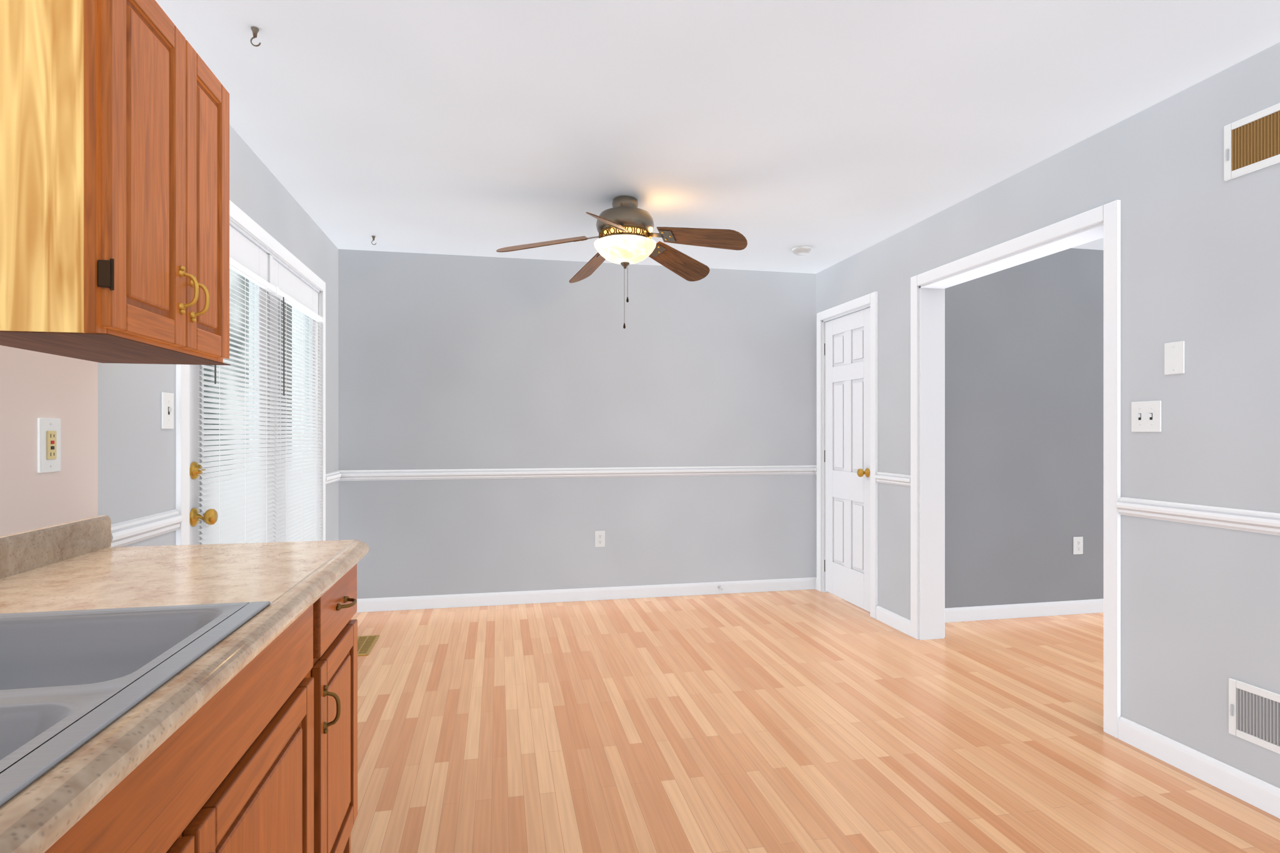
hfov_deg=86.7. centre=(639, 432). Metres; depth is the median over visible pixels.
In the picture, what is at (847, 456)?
closet door
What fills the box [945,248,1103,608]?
wall
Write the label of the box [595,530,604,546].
electrical outlet
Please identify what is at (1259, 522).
trim
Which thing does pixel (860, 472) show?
hardware piece
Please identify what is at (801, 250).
smoke detector
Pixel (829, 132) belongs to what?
ceiling
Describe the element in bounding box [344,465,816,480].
trim
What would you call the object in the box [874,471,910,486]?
trim
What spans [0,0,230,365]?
upper cabinet
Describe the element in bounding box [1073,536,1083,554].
outlet
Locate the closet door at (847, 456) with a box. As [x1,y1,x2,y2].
[825,307,869,611]
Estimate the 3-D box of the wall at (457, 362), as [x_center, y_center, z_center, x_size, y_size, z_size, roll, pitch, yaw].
[-0.345,-0.010,4.975,3.760,2.440,0.150,0,0,-12]
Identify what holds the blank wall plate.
attached to the wall at (1200, 278)
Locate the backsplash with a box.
[0,515,111,577]
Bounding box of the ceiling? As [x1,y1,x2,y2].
[155,0,1279,273]
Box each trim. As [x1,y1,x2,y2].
[109,509,183,547]
[325,470,344,484]
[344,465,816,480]
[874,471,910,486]
[1116,496,1279,535]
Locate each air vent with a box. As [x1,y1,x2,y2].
[1223,103,1279,180]
[1228,678,1279,754]
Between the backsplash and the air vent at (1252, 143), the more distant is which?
the air vent at (1252, 143)
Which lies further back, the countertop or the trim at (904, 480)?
the trim at (904, 480)
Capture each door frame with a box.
[175,200,325,544]
[816,291,877,618]
[910,200,1120,738]
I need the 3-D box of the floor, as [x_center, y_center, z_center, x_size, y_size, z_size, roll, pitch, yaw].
[1.954,1.235,1.770,6.950,0.050,7.365,0,0,-12]
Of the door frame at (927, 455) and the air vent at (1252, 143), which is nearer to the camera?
the air vent at (1252, 143)
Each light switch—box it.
[161,392,173,428]
[1131,400,1161,431]
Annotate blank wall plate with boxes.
[1164,341,1184,374]
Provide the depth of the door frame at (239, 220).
3.07 m
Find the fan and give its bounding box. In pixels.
[496,195,747,328]
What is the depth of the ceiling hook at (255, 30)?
2.06 m
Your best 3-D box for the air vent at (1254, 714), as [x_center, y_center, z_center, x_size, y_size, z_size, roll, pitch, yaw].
[2.020,0.917,2.069,0.014,0.185,0.425,0,0,-12]
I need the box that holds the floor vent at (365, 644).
[357,635,379,655]
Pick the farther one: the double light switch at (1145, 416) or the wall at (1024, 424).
the wall at (1024, 424)
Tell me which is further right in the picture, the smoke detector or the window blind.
the smoke detector
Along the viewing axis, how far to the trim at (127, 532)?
2.03 m
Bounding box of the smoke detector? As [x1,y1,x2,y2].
[791,246,812,255]
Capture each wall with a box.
[0,124,338,546]
[338,249,816,598]
[816,41,1279,788]
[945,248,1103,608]
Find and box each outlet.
[37,418,60,473]
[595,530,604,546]
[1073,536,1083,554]
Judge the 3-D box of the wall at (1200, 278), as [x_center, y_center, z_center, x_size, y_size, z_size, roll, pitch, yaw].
[2.160,-0.010,1.812,0.150,2.440,7.065,0,0,-12]
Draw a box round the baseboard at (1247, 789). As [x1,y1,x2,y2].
[356,577,1279,818]
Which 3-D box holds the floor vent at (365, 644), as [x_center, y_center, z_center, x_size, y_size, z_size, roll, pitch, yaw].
[-1.572,1.207,3.845,0.125,0.006,0.360,0,0,-12]
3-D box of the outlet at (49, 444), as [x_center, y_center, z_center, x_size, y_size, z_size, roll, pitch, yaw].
[-1.402,0.030,1.613,0.010,0.128,0.078,0,0,-12]
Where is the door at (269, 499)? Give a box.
[189,225,323,544]
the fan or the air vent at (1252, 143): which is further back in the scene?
the fan
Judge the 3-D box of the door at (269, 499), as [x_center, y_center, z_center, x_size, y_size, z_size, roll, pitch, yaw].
[-1.742,0.188,3.196,0.137,2.045,1.774,0,0,-12]
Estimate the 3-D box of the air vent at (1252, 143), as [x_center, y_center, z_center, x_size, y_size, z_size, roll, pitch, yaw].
[2.016,-0.943,2.086,0.014,0.185,0.420,0,0,-12]
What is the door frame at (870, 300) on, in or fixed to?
attached to the wall at (1200, 278)
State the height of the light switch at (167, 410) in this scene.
0.116 m
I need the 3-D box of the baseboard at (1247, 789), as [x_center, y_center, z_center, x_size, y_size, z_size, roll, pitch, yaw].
[1.954,1.166,1.770,6.650,0.088,7.065,0,0,-12]
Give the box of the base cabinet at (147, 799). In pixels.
[2,557,359,852]
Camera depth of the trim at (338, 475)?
4.38 m
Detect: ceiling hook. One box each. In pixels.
[250,26,261,46]
[371,235,376,244]
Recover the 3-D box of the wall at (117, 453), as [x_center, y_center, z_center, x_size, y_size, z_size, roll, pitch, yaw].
[-1.374,-0.010,1.074,0.150,2.440,7.065,0,0,-12]
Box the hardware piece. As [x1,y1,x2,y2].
[824,343,869,571]
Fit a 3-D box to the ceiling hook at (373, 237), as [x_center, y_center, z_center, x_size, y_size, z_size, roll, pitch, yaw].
[-1.667,-1.202,4.249,0.029,0.054,0.022,0,0,-12]
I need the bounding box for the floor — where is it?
[350,589,1279,852]
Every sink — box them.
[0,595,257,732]
[0,670,142,852]

